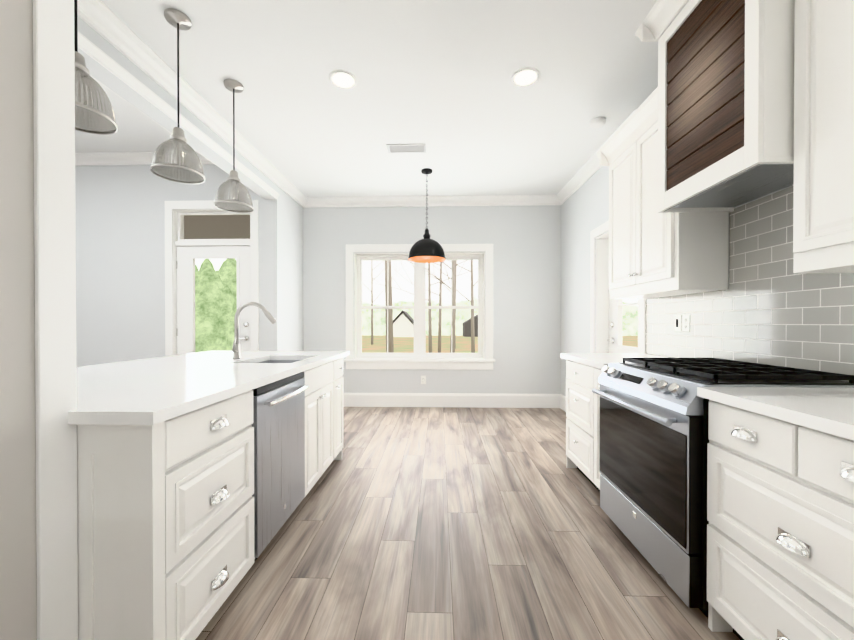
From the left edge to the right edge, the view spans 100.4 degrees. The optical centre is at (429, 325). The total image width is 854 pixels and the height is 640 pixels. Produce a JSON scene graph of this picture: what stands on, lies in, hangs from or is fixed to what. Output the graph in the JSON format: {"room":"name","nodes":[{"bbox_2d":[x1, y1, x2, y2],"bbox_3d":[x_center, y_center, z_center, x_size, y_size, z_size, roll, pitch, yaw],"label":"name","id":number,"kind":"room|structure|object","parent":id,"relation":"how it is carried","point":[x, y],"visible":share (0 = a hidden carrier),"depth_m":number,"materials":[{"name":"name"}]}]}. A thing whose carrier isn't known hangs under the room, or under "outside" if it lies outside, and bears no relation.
{"room":"kitchen","nodes":[
{"label":"kitchen","id":0,"kind":"room"},
{"bbox_2d":[0,0,36,639],"bbox_3d":[-1.537,-0.406,-0.352,1.000,3.130,2.725,0,0,2],"label":"wall bump-out","id":1,"kind":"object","parent":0,"point":[18,586],"depth_m":0.87,"materials":[{"name":"grey paint"}]},
{"bbox_2d":[33,0,77,639],"bbox_3d":[-0.995,-0.286,0.949,0.012,2.875,0.095,0,0,2],"label":"trim","id":2,"kind":"structure","parent":1,"relation":"attached to","point":[55,295],"depth_m":0.94,"materials":[{"name":"white paint"}]},
{"bbox_2d":[75,78,194,152],"bbox_3d":[-4.317,-2.031,1.332,4.650,0.100,6.160,0,0,2],"label":"ceiling","id":3,"kind":"structure","parent":0,"point":[138,131],"depth_m":3.74,"materials":[{"name":"white paint"}]},
{"bbox_2d":[75,164,265,366],"bbox_3d":[-4.235,-0.484,4.311,4.650,3.230,0.180,0,0,2],"label":"wall","id":4,"kind":"structure","parent":0,"point":[120,263],"depth_m":4.20,"materials":[{"name":"white paint"}]},
{"bbox_2d":[75,151,213,165],"bbox_3d":[-4.189,-1.942,4.166,4.550,0.112,0.088,0,0,2],"label":"crown molding","id":5,"kind":"structure","parent":4,"relation":"attached to","point":[111,158],"depth_m":4.10,"materials":[{"name":"white paint"}]},
{"bbox_2d":[165,200,258,355],"bbox_3d":[-2.544,-0.164,4.252,1.105,2.590,0.189,0,0,2],"label":"door","id":6,"kind":"structure","parent":4,"relation":"attached to","point":[182,254],"depth_m":4.20,"materials":[{"name":"white paint"}]},
{"bbox_2d":[77,16,276,198],"bbox_3d":[-1.887,-1.724,2.580,0.140,0.530,3.135,0,0,2],"label":"header beam","id":7,"kind":"structure","parent":0,"point":[109,80],"depth_m":2.42,"materials":[{"name":"white paint"}]},
{"bbox_2d":[265,186,303,350],"bbox_3d":[-1.830,-0.436,4.645,0.140,3.130,0.980,0,0,2],"label":"wall","id":8,"kind":"structure","parent":0,"point":[284,259],"depth_m":4.35,"materials":[{"name":"white paint"}]},
{"bbox_2d":[77,0,308,207],"bbox_3d":[-1.762,-1.599,2.978,0.088,0.275,3.935,0,0,2],"label":"crown molding","id":9,"kind":"structure","parent":8,"relation":"attached to","point":[102,19],"depth_m":2.41,"materials":[{"name":"white paint"}]},
{"bbox_2d":[101,0,688,196],"bbox_3d":[0.033,-1.778,1.614,3.750,0.100,6.960,0,0,2],"label":"ceiling","id":10,"kind":"structure","parent":0,"point":[434,76],"depth_m":2.53,"materials":[{"name":"white paint"}]},
{"bbox_2d":[74,0,117,134],"bbox_3d":[-1.438,-1.285,1.448,0.254,0.882,0.254,0,0,2],"label":"glass pendant light","id":11,"kind":"object","parent":10,"relation":"hanging from","point":[94,112],"visible":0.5,"depth_m":1.45,"materials":[{"name":"grey"}]},
{"bbox_2d":[150,8,204,183],"bbox_3d":[-1.414,-1.288,2.006,0.254,0.882,0.254,0,0,2],"label":"glass pendant light","id":12,"kind":"object","parent":10,"relation":"hanging from","point":[175,158],"visible":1,"depth_m":1.98,"materials":[{"name":"grey"}]},
{"bbox_2d":[214,79,253,212],"bbox_3d":[-1.409,-1.292,2.567,0.254,0.882,0.254,0,0,2],"label":"glass pendant light","id":13,"kind":"object","parent":10,"relation":"hanging from","point":[232,194],"visible":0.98,"depth_m":2.54,"materials":[{"name":"grey"}]},
{"bbox_2d":[329,70,356,89],"bbox_3d":[-0.608,-1.729,2.513,0.196,0.008,0.196,0,0,2],"label":"recessed light","id":14,"kind":"object","parent":10,"relation":"in","point":[343,79],"visible":1,"depth_m":2.50,"materials":[{"name":"white paint"}]},
{"bbox_2d":[386,144,425,152],"bbox_3d":[-0.221,-1.735,3.492,0.380,0.008,0.170,0,0,2],"label":"ceiling vent","id":15,"kind":"object","parent":10,"relation":"in","point":[406,148],"visible":1,"depth_m":3.49,"materials":[{"name":"white metal"}]},
{"bbox_2d":[408,168,445,262],"bbox_3d":[-0.027,-1.242,4.010,0.422,1.000,0.422,0,0,2],"label":"dome pendant light","id":16,"kind":"object","parent":10,"relation":"hanging from","point":[426,249],"visible":1,"depth_m":3.90,"materials":[{"name":"black metal"}]},
{"bbox_2d":[511,67,539,86],"bbox_3d":[0.672,-1.729,2.487,0.196,0.008,0.196,0,0,2],"label":"recessed light","id":17,"kind":"object","parent":10,"relation":"in","point":[526,77],"visible":1,"depth_m":2.48,"materials":[{"name":"white paint"}]},
{"bbox_2d":[589,117,605,127],"bbox_3d":[1.432,-1.718,3.027,0.132,0.036,0.132,0,0,2],"label":"smoke detector","id":18,"kind":"object","parent":10,"relation":"attached to","point":[597,122],"visible":1,"depth_m":3.00,"materials":[{"name":"white paint"}]},
{"bbox_2d":[303,205,560,393],"bbox_3d":[0.045,-0.361,4.994,3.870,2.975,0.180,0,0,2],"label":"wall","id":19,"kind":"structure","parent":0,"point":[525,241],"depth_m":4.89,"materials":[{"name":"white paint"}]},
{"bbox_2d":[344,244,494,369],"bbox_3d":[-0.138,-0.255,4.970,2.075,1.723,0.210,0,0,2],"label":"window","id":20,"kind":"structure","parent":19,"relation":"in","point":[481,359],"depth_m":4.93,"materials":[{"name":"white paint"}]},
{"bbox_2d":[421,376,425,383],"bbox_3d":[-0.082,0.754,4.910,0.070,0.114,0.008,0,0,2],"label":"outlet","id":21,"kind":"object","parent":19,"relation":"attached to","point":[423,379],"visible":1,"depth_m":4.91,"materials":[{"name":"white plastic"}]},
{"bbox_2d":[309,195,561,207],"bbox_3d":[0.067,-1.691,4.851,3.460,0.112,0.088,0,0,2],"label":"crown molding","id":22,"kind":"structure","parent":19,"relation":"attached to","point":[487,200],"depth_m":4.84,"materials":[{"name":"white paint"}]},
{"bbox_2d":[343,393,558,407],"bbox_3d":[0.023,1.032,4.905,3.550,0.190,0.016,0,0,2],"label":"baseboard","id":23,"kind":"structure","parent":19,"relation":"attached to","point":[475,400],"depth_m":4.89,"materials":[{"name":"white paint"}]},
{"bbox_2d":[195,407,739,639],"bbox_3d":[-2.362,1.197,1.698,8.540,0.100,6.960,0,0,2],"label":"floor","id":24,"kind":"structure","parent":0,"point":[434,523],"depth_m":1.79,"materials":[{"name":"brown wood"}]},
{"bbox_2d":[68,355,347,639],"bbox_3d":[-1.064,0.705,2.018,0.756,0.880,2.023,0,0,2],"label":"kitchen island","id":25,"kind":"object","parent":24,"relation":"on","point":[199,474],"depth_m":1.15,"materials":[{"name":"white paint"}]},
{"bbox_2d":[68,351,349,418],"bbox_3d":[-1.331,0.247,2.063,1.220,0.036,2.103,0,0,2],"label":"island countertop","id":26,"kind":"structure","parent":25,"relation":"on","point":[158,387],"depth_m":1.56,"materials":[{"name":"white stone"}]},
{"bbox_2d":[232,302,275,358],"bbox_3d":[-1.189,0.033,2.403,0.299,0.388,0.087,0,0,2],"label":"faucet","id":27,"kind":"object","parent":26,"relation":"on","point":[236,344],"visible":1,"depth_m":2.41,"materials":[{"name":"silver metal"}]},
{"bbox_2d":[252,359,295,362],"bbox_3d":[-1.021,0.358,2.417,0.400,0.215,0.540,0,0,2],"label":"sink","id":28,"kind":"object","parent":26,"relation":"in","point":[253,360],"depth_m":2.68,"materials":[{"name":"silver metal"}]},
{"bbox_2d":[252,372,308,560],"bbox_3d":[-0.982,0.710,1.843,0.581,0.872,0.549,0,0,2],"label":"dishwasher","id":29,"kind":"object","parent":25,"relation":"in","point":[278,404],"depth_m":1.75,"materials":[{"name":"silver metal"}]},
{"bbox_2d":[560,357,602,491],"bbox_3d":[1.399,0.702,2.481,0.658,0.880,0.741,0,0,2],"label":"base cabinet","id":30,"kind":"object","parent":24,"relation":"on","point":[582,405],"depth_m":2.48,"materials":[{"name":"white paint"}]},
{"bbox_2d":[560,353,674,368],"bbox_3d":[1.389,0.244,2.486,0.681,0.036,0.758,0,0,2],"label":"countertop","id":31,"kind":"structure","parent":30,"relation":"on","point":[597,360],"depth_m":2.54,"materials":[{"name":"white stone"}]},
{"bbox_2d":[592,358,853,617],"bbox_3d":[1.323,0.669,1.729,0.768,0.956,0.760,0,0,2],"label":"range","id":32,"kind":"object","parent":24,"relation":"on","point":[654,439],"visible":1,"depth_m":1.53,"materials":[{"name":"silver metal"}]},
{"bbox_2d":[702,397,853,639],"bbox_3d":[1.359,0.711,1.005,0.658,0.880,0.676,0,0,2],"label":"base cabinet","id":33,"kind":"object","parent":24,"relation":"on","point":[780,513],"depth_m":1.06,"materials":[{"name":"white paint"}]},
{"bbox_2d":[697,387,853,440],"bbox_3d":[1.331,0.257,0.376,0.681,0.036,1.932,0,0,2],"label":"countertop","id":34,"kind":"structure","parent":33,"relation":"on","point":[830,411],"depth_m":1.10,"materials":[{"name":"white stone"}]},
{"bbox_2d":[561,166,792,396],"bbox_3d":[1.794,-0.339,1.474,0.180,2.975,6.760,0,0,2],"label":"wall","id":35,"kind":"structure","parent":0,"point":[584,209],"depth_m":4.21,"materials":[{"name":"white paint"}]},
{"bbox_2d":[559,394,565,411],"bbox_3d":[1.775,1.036,4.365,0.016,0.190,0.960,0,0,2],"label":"baseboard","id":36,"kind":"structure","parent":35,"relation":"attached to","point":[562,399],"depth_m":4.75,"materials":[{"name":"white paint"}]},
{"bbox_2d":[557,109,636,203],"bbox_3d":[1.724,-1.685,3.802,0.088,0.112,1.905,0,0,2],"label":"crown molding","id":37,"kind":"structure","parent":35,"relation":"attached to","point":[592,165],"depth_m":4.03,"materials":[{"name":"white paint"}]},
{"bbox_2d":[590,220,645,352],"bbox_3d":[1.831,0.059,3.362,0.189,2.155,1.020,0,0,2],"label":"door frame","id":38,"kind":"structure","parent":35,"relation":"attached to","point":[609,318],"depth_m":3.76,"materials":[{"name":"white paint"}]},
{"bbox_2d":[597,87,728,298],"bbox_3d":[1.544,-0.813,2.481,0.360,1.210,0.892,0,0,2],"label":"upper cabinet","id":39,"kind":"object","parent":35,"relation":"attached to","point":[653,253],"visible":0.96,"depth_m":2.29,"materials":[{"name":"white paint"}]},
{"bbox_2d":[635,0,794,212],"bbox_3d":[1.454,-1.183,1.699,0.497,1.089,0.809,0,0,2],"label":"range hood","id":40,"kind":"object","parent":35,"relation":"attached to","point":[725,105],"visible":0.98,"depth_m":1.61,"materials":[{"name":"white paint"}]},
{"bbox_2d":[646,186,853,380],"bbox_3d":[1.692,-0.208,1.127,0.006,0.884,3.458,0,0,2],"label":"tile backsplash","id":41,"kind":"structure","parent":35,"relation":"attached to","point":[768,307],"depth_m":1.81,"materials":[{"name":"grey tile"}]},
{"bbox_2d":[674,315,681,331],"bbox_3d":[1.720,-0.015,2.464,0.008,0.115,0.070,0,0,2],"label":"outlet","id":42,"kind":"object","parent":41,"relation":"attached to","point":[678,322],"visible":1,"depth_m":2.45,"materials":[{"name":"white plastic"}]},
{"bbox_2d":[682,314,689,331],"bbox_3d":[1.719,-0.015,2.384,0.008,0.115,0.070,0,0,2],"label":"outlet","id":43,"kind":"object","parent":41,"relation":"attached to","point":[685,323],"visible":1,"depth_m":2.38,"materials":[{"name":"white plastic"}]},
{"bbox_2d":[793,0,853,272],"bbox_3d":[1.532,-0.744,1.034,0.305,1.090,0.682,0,0,2],"label":"upper cabinet","id":44,"kind":"object","parent":35,"relation":"attached to","point":[823,212],"visible":1,"depth_m":1.24,"materials":[{"name":"white paint"}]},
{"label":"outside","id":45,"kind":"structure","parent":0,"visible":0},
{"bbox_2d":[195,259,637,335],"bbox_3d":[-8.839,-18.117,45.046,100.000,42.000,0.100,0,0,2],"label":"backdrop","id":46,"kind":"structure","parent":45,"point":[463,287],"depth_m":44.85,"materials":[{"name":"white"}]},
{"bbox_2d":[362,335,637,352],"bbox_3d":[-9.528,1.485,20.124,100.000,0.100,50.000,0,0,2],"label":"ground","id":47,"kind":"structure","parent":45,"point":[406,344],"depth_m":25.98,"materials":[{"name":"beige"}]},
{"bbox_2d":[195,259,236,352],"bbox_3d":[-7.492,-0.271,10.797,7.350,3.525,4.660,0,0,2],"label":"hedge","id":48,"kind":"object","parent":47,"relation":"on","point":[215,301],"visible":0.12,"depth_m":9.10,"materials":[{"name":"green plant"}]},
{"bbox_2d":[184,215,249,238],"bbox_3d":[-3.818,-0.029,6.008,3.790,3.100,3.090,0,0,2],"label":"porch ceiling","id":49,"kind":"structure","parent":47,"relation":"on","point":[216,226],"depth_m":5.19,"materials":[{"name":"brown wood"}]},
{"bbox_2d":[362,261,401,344],"bbox_3d":[-4.158,-4.025,25.495,6.159,10.854,2.027,0,0,2],"label":"tree","id":50,"kind":"object","parent":47,"relation":"on","point":[371,290],"visible":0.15,"depth_m":25.90,"materials":[{"name":"beige plant"}]},
{"bbox_2d":[384,261,393,352],"bbox_3d":[-1.424,-6.514,11.850,0.507,16.003,0.260,0,0,2],"label":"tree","id":51,"kind":"object","parent":47,"relation":"on","point":[390,333],"visible":0.17,"depth_m":11.79,"materials":[{"name":"beige plant"}]},
{"bbox_2d":[391,260,441,352],"bbox_3d":[-0.197,-4.091,18.698,5.452,11.073,2.375,0,0,2],"label":"tree","id":52,"kind":"object","parent":47,"relation":"on","point":[440,316],"visible":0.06,"depth_m":18.77,"materials":[{"name":"beige plant"}]},
{"bbox_2d":[366,261,477,352],"bbox_3d":[-0.037,-3.323,16.277,6.129,9.565,1.858,0,0,2],"label":"tree","id":53,"kind":"object","parent":47,"relation":"on","point":[429,315],"visible":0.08,"depth_m":15.80,"materials":[{"name":"beige plant"}]},
{"bbox_2d":[405,260,456,352],"bbox_3d":[1.154,-3.181,12.882,6.060,9.325,1.533,0,0,2],"label":"tree","id":54,"kind":"object","parent":47,"relation":"on","point":[454,280],"visible":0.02,"depth_m":12.76,"materials":[{"name":"beige plant"}]},
{"bbox_2d":[393,310,477,336],"bbox_3d":[2.377,0.102,41.947,13.400,3.600,4.700,0,0,2],"label":"houses","id":55,"kind":"structure","parent":47,"relation":"on","point":[403,323],"depth_m":39.96,"materials":[{"name":"white"}]},
{"bbox_2d":[426,260,467,348],"bbox_3d":[1.466,-4.574,21.596,7.457,12.002,3.608,0,0,2],"label":"tree","id":56,"kind":"object","parent":47,"relation":"on","point":[445,286],"depth_m":21.74,"materials":[{"name":"beige plant"}]},
{"bbox_2d":[442,260,477,352],"bbox_3d":[1.414,-2.988,14.764,4.770,8.913,1.862,0,0,2],"label":"tree","id":57,"kind":"object","parent":47,"relation":"on","point":[472,315],"visible":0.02,"depth_m":14.74,"materials":[{"name":"beige plant"}]}
]}

